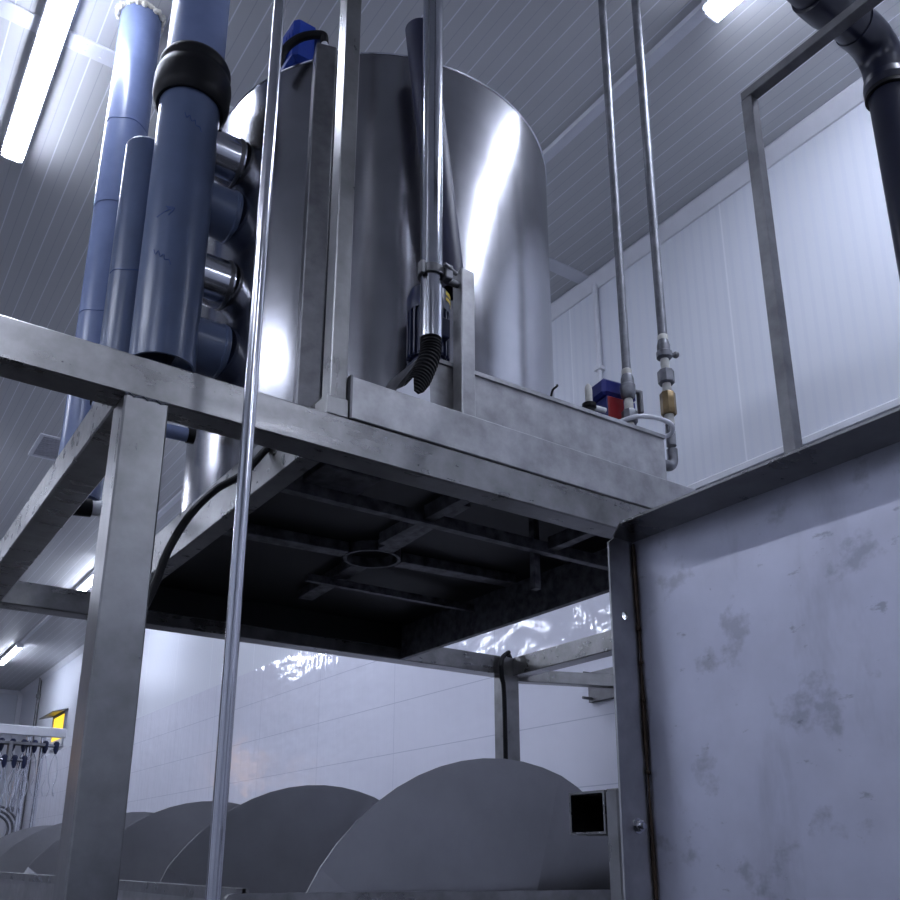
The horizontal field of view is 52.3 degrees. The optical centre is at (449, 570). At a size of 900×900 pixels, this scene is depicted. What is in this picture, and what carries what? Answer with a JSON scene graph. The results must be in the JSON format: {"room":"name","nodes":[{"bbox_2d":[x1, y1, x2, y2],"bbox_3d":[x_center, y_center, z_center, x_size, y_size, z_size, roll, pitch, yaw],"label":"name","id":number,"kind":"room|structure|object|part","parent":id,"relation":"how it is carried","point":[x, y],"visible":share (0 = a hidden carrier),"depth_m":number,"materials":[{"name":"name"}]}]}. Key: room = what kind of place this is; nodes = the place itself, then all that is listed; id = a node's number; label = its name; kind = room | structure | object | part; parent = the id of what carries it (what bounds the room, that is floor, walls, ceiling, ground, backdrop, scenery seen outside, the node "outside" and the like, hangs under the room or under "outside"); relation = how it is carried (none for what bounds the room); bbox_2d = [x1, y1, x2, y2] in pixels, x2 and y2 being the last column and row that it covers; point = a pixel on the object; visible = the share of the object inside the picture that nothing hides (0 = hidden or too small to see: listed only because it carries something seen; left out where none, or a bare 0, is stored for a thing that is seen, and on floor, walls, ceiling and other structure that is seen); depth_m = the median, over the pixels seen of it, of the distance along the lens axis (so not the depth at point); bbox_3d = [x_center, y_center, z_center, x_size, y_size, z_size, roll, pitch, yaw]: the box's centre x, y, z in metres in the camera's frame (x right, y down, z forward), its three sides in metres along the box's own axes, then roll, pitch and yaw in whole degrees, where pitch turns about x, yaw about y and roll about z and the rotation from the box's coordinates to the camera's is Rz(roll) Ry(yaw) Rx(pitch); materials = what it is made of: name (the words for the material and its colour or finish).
{"room":"processing plant","nodes":[
{"label":"processing plant","id":0,"kind":"room"},
{"bbox_2d":[0,694,17,804],"bbox_3d":[-13.084,4.533,17.581,8.395,5.340,0.100,12,-21,-33],"label":"wall","id":1,"kind":"structure","parent":0,"point":[8,702],"depth_m":20.32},
{"bbox_2d":[0,689,21,694],"bbox_3d":[-13.047,2.023,18.332,8.395,0.100,0.030,12,-21,-33],"label":"trim","id":2,"kind":"structure","parent":1,"relation":"attached to","point":[2,691],"depth_m":20.46,"materials":[{"name":"white plastic"}]},
{"bbox_2d":[0,0,899,690],"bbox_3d":[-5.124,-1.565,7.509,8.395,0.100,27.800,12,-21,-33],"label":"ceiling","id":3,"kind":"structure","parent":0,"point":[544,57],"depth_m":4.84,"materials":[{"name":"white metal"}]},
{"bbox_2d":[0,643,22,664],"bbox_3d":[-8.063,1.535,16.819,0.116,0.098,1.730,12,-21,-33],"label":"lamp","id":4,"kind":"object","parent":3,"relation":"attached to","point":[15,648],"visible":1,"depth_m":16.61,"materials":[{"name":"white plastic"}]},
{"bbox_2d":[1,0,78,163],"bbox_3d":[-1.889,-2.487,4.321,0.116,0.098,1.740,12,-21,-33],"label":"lamp","id":5,"kind":"object","parent":3,"relation":"attached to","point":[56,18],"visible":1,"depth_m":4.45,"materials":[{"name":"white plastic"}]},
{"bbox_2d":[28,433,60,460],"bbox_3d":[-3.661,-1.132,8.674,0.506,0.012,0.550,12,-21,-33],"label":"ceiling vent","id":6,"kind":"object","parent":3,"relation":"in","point":[41,439],"visible":0.34,"depth_m":8.60,"materials":[{"name":"white plastic"}]},
{"bbox_2d":[33,436,59,458],"bbox_3d":[-3.658,-1.132,8.669,0.435,0.007,0.439,12,-21,-33],"label":"grille","id":7,"kind":"object","parent":6,"relation":"attached to","point":[48,449],"depth_m":8.59,"materials":[{"name":"silver metal"}]},
{"bbox_2d":[74,570,93,590],"bbox_3d":[-4.819,0.105,12.375,0.116,0.098,1.740,12,-21,-33],"label":"lamp","id":8,"kind":"object","parent":3,"relation":"attached to","point":[86,583],"visible":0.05,"depth_m":12.52,"materials":[{"name":"white plastic"}]},
{"bbox_2d":[77,575,92,590],"bbox_3d":[-4.819,0.137,12.364,0.108,0.030,1.700,12,-21,-33],"label":"diffuser","id":9,"kind":"object","parent":8,"relation":"attached to","point":[86,583],"depth_m":12.52,"materials":[{"name":"white plastic"}]},
{"bbox_2d":[58,0,165,500],"bbox_3d":[-1.434,-1.421,3.879,0.224,2.423,0.221,12,-21,-33],"label":"pvc pipe","id":10,"kind":"object","parent":3,"relation":"hanging from","point":[141,24],"visible":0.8,"depth_m":3.93,"materials":[{"name":"blue plastic"}]},
{"bbox_2d":[18,2,705,643],"bbox_3d":[-3.199,-0.642,10.165,0.056,0.030,15.300,12,-21,-33],"label":"cable tray","id":11,"kind":"object","parent":3,"relation":"attached to","point":[695,17],"visible":0.36,"depth_m":4.62,"materials":[{"name":"white plastic"}]},
{"bbox_2d":[418,0,459,341],"bbox_3d":[-0.030,-1.756,3.088,0.150,2.245,0.092,6,-19,-19],"label":"pipe","id":12,"kind":"object","parent":3,"relation":"hanging from","point":[431,271],"visible":0.95,"depth_m":2.89,"materials":[{"name":"metal"}]},
{"bbox_2d":[404,334,441,393],"bbox_3d":[-0.085,-0.575,2.668,0.066,0.275,0.149,-16,-24,40],"label":"corrugated hose","id":13,"kind":"object","parent":12,"relation":"attached to","point":[425,367],"visible":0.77,"depth_m":2.67,"materials":[{"name":"black plastic"}]},
{"bbox_3d":[0.000,-0.897,2.851,0.065,0.027,0.022,15,-23,-38],"label":"clamp arm","id":14,"kind":"part","parent":12,"relation":"part of","materials":[{"name":"metal"}]},
{"bbox_2d":[598,0,643,424],"bbox_3d":[0.674,-1.551,3.703,0.091,2.258,0.058,12,-21,-33],"label":"pipe","id":15,"kind":"object","parent":3,"relation":"hanging from","point":[628,390],"visible":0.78,"depth_m":3.60,"materials":[{"name":"metal"}]},
{"bbox_3d":[0.689,-0.632,3.412,0.064,0.094,0.023,10,-20,-28],"label":"handle","id":16,"kind":"part","parent":15,"relation":"part of","materials":[{"name":"metal"}]},
{"bbox_2d":[631,0,678,471],"bbox_3d":[0.818,-1.484,3.761,0.163,2.350,0.064,12,-21,-33],"label":"pipe","id":17,"kind":"object","parent":3,"relation":"hanging from","point":[665,375],"visible":0.95,"depth_m":3.68,"materials":[{"name":"metal"}]},
{"bbox_3d":[0.862,-0.842,3.578,0.069,0.033,0.027,5,-19,-16],"label":"handle","id":18,"kind":"part","parent":17,"relation":"part of","materials":[{"name":"metal"}]},
{"bbox_2d":[702,0,741,23],"bbox_3d":[1.669,-2.756,3.487,0.116,0.098,1.740,12,-21,-33],"label":"lamp","id":19,"kind":"object","parent":3,"relation":"attached to","point":[715,10],"visible":1,"depth_m":4.10,"materials":[{"name":"white plastic"}]},
{"bbox_2d":[3,101,899,835],"bbox_3d":[-1.636,1.766,8.983,0.100,5.340,27.800,12,-21,-33],"label":"wall","id":20,"kind":"structure","parent":0,"point":[369,727],"depth_m":5.65,"materials":[{"name":"white plastic"}]},
{"bbox_2d":[0,695,22,837],"bbox_3d":[-9.613,5.277,19.728,0.100,5.240,0.070,12,-21,-33],"label":"trim","id":21,"kind":"structure","parent":20,"relation":"attached to","point":[19,697],"depth_m":20.00,"materials":[{"name":"white plastic"}]},
{"bbox_2d":[20,678,41,829],"bbox_3d":[-8.496,3.698,18.576,0.070,3.140,0.100,12,-21,-33],"label":"conduit","id":22,"kind":"object","parent":20,"relation":"attached to","point":[38,695],"visible":0.6,"depth_m":18.73,"materials":[{"name":"metal"}]},
{"bbox_2d":[39,708,67,750],"bbox_3d":[-7.348,2.931,16.911,0.260,0.680,1.100,12,-21,-33],"label":"window","id":23,"kind":"structure","parent":20,"relation":"in","point":[59,716],"depth_m":16.94,"materials":[{"name":"metal"}]},
{"bbox_2d":[39,708,67,719],"bbox_3d":[-7.348,2.655,17.000,0.260,0.100,1.100,12,-21,-33],"label":"hood","id":24,"kind":"object","parent":23,"relation":"attached to","point":[60,714],"depth_m":16.90,"materials":[{"name":"metal"}]},
{"bbox_3d":[-7.247,2.909,16.991,0.008,0.430,0.900,12,-21,-33],"label":"lit panel","id":25,"kind":"part","parent":23,"relation":"part of","materials":[{"name":"yellow"}]},
{"bbox_2d":[0,0,588,283],"bbox_3d":[-2.513,-2.670,3.886,8.360,0.016,0.100,12,-21,-33],"label":"trim","id":26,"kind":"structure","parent":20,"relation":"attached to","point":[10,11],"depth_m":4.38,"materials":[{"name":"white plastic"}]},
{"bbox_2d":[20,77,863,694],"bbox_3d":[-1.702,-0.747,9.743,0.062,0.090,27.800,12,-21,-33],"label":"trim","id":27,"kind":"structure","parent":20,"relation":"attached to","point":[848,99],"depth_m":5.32,"materials":[{"name":"white plastic"}]},
{"bbox_2d":[518,667,613,702],"bbox_3d":[0.668,0.652,5.324,0.639,0.180,0.264,3,-18,-9],"label":"brace","id":28,"kind":"object","parent":20,"relation":"attached to","point":[600,684],"visible":0.62,"depth_m":5.23,"materials":[{"name":"silver metal"}]},
{"bbox_3d":[0.913,0.665,5.364,0.030,0.180,0.280,12,-21,-33],"label":"wall plate","id":29,"kind":"part","parent":28,"relation":"part of","materials":[{"name":"metal"}]},
{"bbox_2d":[592,283,604,381],"bbox_3d":[0.962,-1.114,5.845,0.050,1.659,0.056,12,-21,-33],"label":"conduit","id":30,"kind":"object","parent":20,"relation":"attached to","point":[599,368],"visible":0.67,"depth_m":5.96,"materials":[{"name":"white plastic"}]},
{"bbox_2d":[686,397,899,489],"bbox_3d":[3.018,-1.197,2.781,0.030,0.051,11.300,12,-21,-33],"label":"trim","id":31,"kind":"structure","parent":20,"relation":"attached to","point":[895,403],"depth_m":4.48,"materials":[{"name":"white plastic"}]},
{"bbox_3d":[-5.124,3.613,5.842,8.395,0.100,27.800,12,-21,-33],"label":"floor","id":32,"kind":"structure","parent":0,"visible":0},
{"bbox_2d":[0,805,15,834],"bbox_3d":[-5.377,3.825,10.451,0.628,2.320,0.080,12,-21,-33],"label":"coil","id":33,"kind":"object","parent":32,"relation":"on","point":[1,806],"visible":0.52,"depth_m":10.84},
{"bbox_2d":[0,724,66,831],"bbox_3d":[-5.608,3.277,10.185,2.200,3.200,0.212,12,-21,-33],"label":"rail","id":34,"kind":"object","parent":32,"relation":"on","point":[29,731],"visible":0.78,"depth_m":10.94,"materials":[{"name":"silver metal"}]},
{"bbox_2d":[0,738,4,778],"bbox_3d":[-5.294,2.288,10.750,0.084,0.651,0.069,-1,-18,4],"label":"shackle","id":35,"kind":"object","parent":34,"relation":"hanging from","point":[1,745],"visible":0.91,"depth_m":10.80,"materials":[{"name":"blue"}]},
{"bbox_2d":[0,754,7,811],"bbox_3d":[-5.202,2.461,10.633,0.069,0.651,0.084,-5,-19,16],"label":"shackle","id":36,"kind":"object","parent":34,"relation":"hanging from","point":[4,756],"visible":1,"depth_m":10.68,"materials":[{"name":"blue paint"}]},
{"bbox_2d":[1,738,15,794],"bbox_3d":[-5.193,2.310,10.817,0.084,0.651,0.069,-1,-18,4],"label":"shackle","id":37,"kind":"object","parent":34,"relation":"hanging from","point":[12,739],"visible":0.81,"depth_m":10.79,"materials":[{"name":"blue paint"}]},
{"bbox_2d":[3,755,17,811],"bbox_3d":[-5.114,2.480,10.692,0.069,0.651,0.084,-5,-19,16],"label":"shackle","id":38,"kind":"object","parent":34,"relation":"hanging from","point":[14,757],"visible":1,"depth_m":10.72,"materials":[{"name":"blue paint"}]},
{"bbox_2d":[7,757,22,811],"bbox_3d":[-5.090,2.508,10.764,0.128,0.628,0.074,12,-21,-33],"label":"tube","id":39,"kind":"object","parent":34,"relation":"hanging from","point":[19,767],"visible":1,"depth_m":10.73,"materials":[{"name":"metal"}]},
{"bbox_2d":[13,755,27,812],"bbox_3d":[-5.025,2.499,10.751,0.069,0.651,0.084,-5,-19,16],"label":"shackle","id":40,"kind":"object","parent":34,"relation":"hanging from","point":[24,758],"visible":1,"depth_m":10.78,"materials":[{"name":"blue paint"}]},
{"bbox_2d":[15,739,26,794],"bbox_3d":[-5.092,2.331,10.883,0.084,0.651,0.069,-1,-18,4],"label":"shackle","id":41,"kind":"object","parent":34,"relation":"hanging from","point":[23,747],"visible":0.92,"depth_m":10.93,"materials":[{"name":"blue paint"}]},
{"bbox_3d":[-5.075,3.456,10.610,0.064,3.120,0.064,12,-21,-33],"label":"post","id":42,"kind":"part","parent":34,"relation":"part of","materials":[{"name":"metal"}]},
{"bbox_2d":[24,740,37,795],"bbox_3d":[-4.992,2.353,10.950,0.084,0.651,0.069,-1,-18,4],"label":"shackle","id":43,"kind":"object","parent":34,"relation":"hanging from","point":[34,748],"visible":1,"depth_m":10.96,"materials":[{"name":"blue paint"}]},
{"bbox_3d":[-5.616,1.810,10.669,2.200,0.110,0.080,12,-21,-33],"label":"rail","id":44,"kind":"part","parent":34,"relation":"part of","materials":[{"name":"white plastic"}]},
{"bbox_3d":[-4.944,3.484,10.697,0.064,3.120,0.064,12,-21,-33],"label":"post","id":45,"kind":"part","parent":34,"relation":"part of","materials":[{"name":"metal"}]},
{"bbox_2d":[35,741,48,795],"bbox_3d":[-4.891,2.374,11.016,0.084,0.651,0.069,-1,-18,4],"label":"shackle","id":46,"kind":"object","parent":34,"relation":"hanging from","point":[45,748],"visible":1,"depth_m":11.04,"materials":[{"name":"blue paint"}]},
{"bbox_2d":[46,742,59,796],"bbox_3d":[-4.791,2.396,11.083,0.084,0.651,0.069,-1,-18,4],"label":"shackle","id":47,"kind":"object","parent":34,"relation":"hanging from","point":[56,744],"visible":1,"depth_m":11.12,"materials":[{"name":"blue paint"}]},
{"bbox_2d":[205,0,285,899],"bbox_3d":[-0.444,-0.460,2.063,0.100,5.340,0.100,12,-21,-33],"label":"pipe","id":48,"kind":"object","parent":32,"relation":"on","point":[215,865],"visible":1,"depth_m":1.96,"materials":[{"name":"metal"}]},
{"bbox_2d":[0,872,610,899],"bbox_3d":[-2.287,2.874,6.322,2.016,1.600,8.700,12,-21,-33],"label":"tub","id":49,"kind":"object","parent":32,"relation":"on","point":[13,886],"visible":0.37,"depth_m":3.17,"materials":[{"name":"metal"}]},
{"bbox_2d":[0,758,610,892],"bbox_3d":[-2.237,2.650,6.431,1.857,1.858,8.660,12,-21,-33],"label":"discs","id":50,"kind":"object","parent":49,"relation":"in","point":[483,824],"visible":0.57,"depth_m":3.45},
{"bbox_2d":[0,314,648,899],"bbox_3d":[-0.652,1.159,2.950,4.040,2.800,2.120,12,-21,-33],"label":"platform","id":51,"kind":"object","parent":32,"relation":"on","point":[322,474],"visible":0.87,"depth_m":2.74,"materials":[{"name":"silver metal"}]},
{"bbox_2d":[73,498,101,516],"bbox_3d":[-1.289,-0.329,3.386,0.190,0.300,0.068,12,-21,-33],"label":"pipe stub","id":52,"kind":"object","parent":51,"relation":"attached to","point":[89,508],"visible":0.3,"depth_m":3.31,"materials":[{"name":"white plastic"}]},
{"bbox_3d":[-0.710,0.863,1.710,0.100,2.604,0.093,12,-21,-33],"label":"leg","id":53,"kind":"part","parent":51,"relation":"part of","materials":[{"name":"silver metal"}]},
{"bbox_2d":[166,424,195,443],"bbox_3d":[-0.865,-0.428,2.809,0.163,0.050,0.050,10,-20,-28],"label":"stub","id":54,"kind":"object","parent":51,"relation":"attached to","point":[187,435],"visible":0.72,"depth_m":2.81,"materials":[{"name":"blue plastic"}]},
{"bbox_2d":[147,447,269,610],"bbox_3d":[-0.655,0.893,2.042,0.095,2.777,0.465,-17,-24,42],"label":"cable","id":55,"kind":"object","parent":51,"relation":"hanging from","point":[165,555],"visible":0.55,"depth_m":2.34,"materials":[{"name":"rubber"}]},
{"bbox_3d":[-0.845,0.207,4.334,1.443,0.140,0.014,12,-21,-33],"label":"plate","id":56,"kind":"part","parent":51,"relation":"part of","materials":[{"name":"metal"}]},
{"bbox_2d":[315,0,361,418],"bbox_3d":[-0.310,-1.645,2.798,0.065,2.634,0.069,12,-21,-33],"label":"upright","id":57,"kind":"object","parent":51,"relation":"on","point":[336,342],"visible":0.81,"depth_m":2.57,"materials":[{"name":"silver metal"}]},
{"bbox_2d":[180,41,553,599],"bbox_3d":[-0.304,-0.898,3.846,1.466,1.795,1.466,12,-21,-33],"label":"tank","id":58,"kind":"object","parent":51,"relation":"on","point":[498,166],"visible":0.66,"depth_m":3.30,"materials":[{"name":"metal"}]},
{"bbox_2d":[129,0,247,378],"bbox_3d":[-0.941,-1.695,3.441,0.352,2.145,0.282,12,-21,-33],"label":"pipe","id":59,"kind":"object","parent":58,"relation":"attached to","point":[194,167],"visible":0.98,"depth_m":3.25,"materials":[{"name":"blue plastic"}]},
{"bbox_2d":[90,136,154,406],"bbox_3d":[-1.145,-1.004,3.293,0.172,1.230,0.172,2,-18,-6],"label":"pvc pipe","id":60,"kind":"object","parent":59,"relation":"attached to","point":[131,212],"visible":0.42,"depth_m":3.27,"materials":[{"name":"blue plastic"}]},
{"bbox_3d":[-0.634,-0.124,3.385,0.545,0.040,0.070,11,-21,-30],"label":"support arm","id":61,"kind":"part","parent":58,"relation":"part of","materials":[{"name":"metal"}]},
{"bbox_2d":[281,19,337,69],"bbox_3d":[-0.532,-1.977,3.541,0.313,0.267,0.287,12,-21,-33],"label":"motor","id":62,"kind":"object","parent":58,"relation":"on","point":[300,41],"visible":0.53,"depth_m":3.47,"materials":[{"name":"blue paint"}]},
{"bbox_3d":[-0.505,0.039,3.892,0.070,0.040,0.545,11,-21,-30],"label":"support arm","id":63,"kind":"part","parent":58,"relation":"part of","materials":[{"name":"metal"}]},
{"bbox_3d":[-0.102,-0.164,3.262,0.070,0.040,0.545,11,-21,-30],"label":"support arm","id":64,"kind":"part","parent":58,"relation":"part of","materials":[{"name":"metal"}]},
{"bbox_3d":[0.027,-0.001,3.769,0.545,0.040,0.070,11,-21,-30],"label":"support arm","id":65,"kind":"part","parent":58,"relation":"part of","materials":[{"name":"metal"}]},
{"bbox_3d":[-0.299,-0.088,3.603,1.443,0.025,1.930,12,-21,-33],"label":"deck plate","id":66,"kind":"part","parent":51,"relation":"part of","materials":[{"name":"metal"}]},
{"bbox_2d":[499,650,511,758],"bbox_3d":[0.325,1.745,4.715,0.050,2.727,0.206,-7,-19,21],"label":"cable","id":67,"kind":"object","parent":51,"relation":"hanging from","point":[504,655],"visible":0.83,"depth_m":4.98,"materials":[{"name":"rubber"}]},
{"bbox_3d":[0.314,1.835,4.730,0.100,2.604,0.100,12,-21,-33],"label":"leg","id":68,"kind":"part","parent":51,"relation":"part of","materials":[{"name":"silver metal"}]},
{"bbox_2d":[346,374,694,508],"bbox_3d":[0.438,-0.284,2.936,1.791,0.128,0.132,12,-21,-33],"label":"metal beam","id":69,"kind":"structure","parent":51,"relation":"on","point":[369,403],"depth_m":2.67,"materials":[{"name":"silver metal"}]},
{"bbox_2d":[396,378,429,401],"bbox_3d":[-0.105,-0.507,2.577,0.120,0.078,0.003,12,-21,-33],"label":"sheet","id":70,"kind":"object","parent":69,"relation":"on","point":[408,389],"visible":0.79,"depth_m":2.58,"materials":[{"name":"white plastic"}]},
{"bbox_2d":[453,268,474,416],"bbox_3d":[0.047,-0.678,2.817,0.100,0.553,0.070,12,-21,-33],"label":"post","id":71,"kind":"object","parent":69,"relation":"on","point":[463,296],"visible":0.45,"depth_m":2.81,"materials":[{"name":"metal"}]},
{"bbox_2d":[386,359,666,479],"bbox_3d":[0.238,-0.458,3.031,1.224,0.328,0.204,12,-21,-33],"label":"trough","id":72,"kind":"object","parent":51,"relation":"on","point":[498,401],"visible":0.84,"depth_m":3.04,"materials":[{"name":"metal"}]},
{"bbox_2d":[406,284,449,366],"bbox_3d":[-0.066,-0.766,2.933,0.140,0.319,0.155,12,-21,-33],"label":"motor","id":73,"kind":"object","parent":72,"relation":"on","point":[413,300],"visible":0.39,"depth_m":2.90,"materials":[{"name":"blue paint"}]},
{"bbox_2d":[405,17,462,300],"bbox_3d":[-0.053,-1.422,3.147,0.233,1.058,0.109,12,-21,-33],"label":"pipe","id":74,"kind":"object","parent":73,"relation":"on","point":[451,246],"visible":0.28,"depth_m":3.11,"materials":[{"name":"silver metal"}]},
{"bbox_2d":[582,384,606,412],"bbox_3d":[0.524,-0.584,3.346,0.093,0.201,0.052,12,-21,-33],"label":"fitting","id":75,"kind":"object","parent":72,"relation":"on","point":[589,403],"visible":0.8,"depth_m":3.34,"materials":[{"name":"white plastic"}]},
{"bbox_3d":[0.545,-0.590,3.351,0.052,0.023,0.020,8,-19,-22],"label":"spout","id":76,"kind":"part","parent":75,"relation":"part of","materials":[{"name":"white plastic"}]},
{"bbox_2d":[592,378,636,424],"bbox_3d":[0.620,-0.580,3.470,0.158,0.260,0.102,9,-20,-25],"label":"box","id":77,"kind":"object","parent":72,"relation":"on","point":[606,393],"visible":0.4,"depth_m":3.43,"materials":[{"name":"blue plastic"}]},
{"bbox_3d":[0.620,-0.670,3.500,0.158,0.070,0.100,9,-20,-25],"label":"lid","id":78,"kind":"part","parent":77,"relation":"part of","materials":[{"name":"blue plastic"}]},
{"bbox_2d":[619,414,675,438],"bbox_3d":[0.694,-0.514,3.316,0.275,0.046,0.161,12,-21,-33],"label":"hose","id":79,"kind":"object","parent":72,"relation":"on","point":[635,416],"visible":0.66,"depth_m":3.26,"materials":[{"name":"plastic"}]},
{"bbox_2d":[607,407,899,899],"bbox_3d":[0.729,0.758,0.579,0.124,2.112,1.554,12,-21,-33],"label":"panel","id":80,"kind":"object","parent":32,"relation":"on","point":[756,648],"visible":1,"depth_m":1.25,"materials":[{"name":"silver metal"}]},
{"bbox_2d":[569,788,623,899],"bbox_3d":[0.389,1.214,1.355,0.375,1.719,0.115,12,-21,-33],"label":"bracket","id":81,"kind":"object","parent":80,"relation":"attached to","point":[592,813],"visible":0.33,"depth_m":1.49,"materials":[{"name":"silver metal"}]},
{"bbox_2d":[741,0,883,453],"bbox_3d":[1.292,0.202,1.236,0.032,3.573,1.759,12,-21,-33],"label":"metal frame","id":82,"kind":"object","parent":32,"relation":"on","point":[777,323],"visible":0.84,"depth_m":2.27,"materials":[{"name":"metal"}]},
{"bbox_3d":[0.800,0.432,1.907,0.032,3.545,0.032,12,-21,-33],"label":"post","id":83,"kind":"part","parent":82,"relation":"part of","materials":[{"name":"metal"}]},
{"bbox_3d":[1.293,-1.486,1.779,0.032,0.028,1.758,12,-21,-33],"label":"rail","id":84,"kind":"part","parent":82,"relation":"part of","materials":[{"name":"metal"}]},
{"bbox_2d":[786,0,899,280],"bbox_3d":[0.910,-0.383,2.304,1.596,5.340,0.156,12,-21,-33],"label":"drain pipe","id":85,"kind":"object","parent":32,"relation":"on","point":[871,41],"visible":0.92,"depth_m":3.06,"materials":[{"name":"black plastic"}]},
{"bbox_2d":[791,0,852,30],"bbox_3d":[1.226,-1.881,3.017,0.130,0.156,0.156,12,-21,-33],"label":"socket","id":86,"kind":"object","parent":85,"relation":"attached to","point":[816,13],"depth_m":2.98,"materials":[{"name":"black plastic"}]},
{"bbox_2d":[863,63,899,98],"bbox_3d":[1.501,-1.661,3.147,0.156,0.060,0.156,12,-21,-33],"label":"socket","id":87,"kind":"object","parent":85,"relation":"attached to","point":[879,75],"depth_m":3.10,"materials":[{"name":"black plastic"}]}
]}

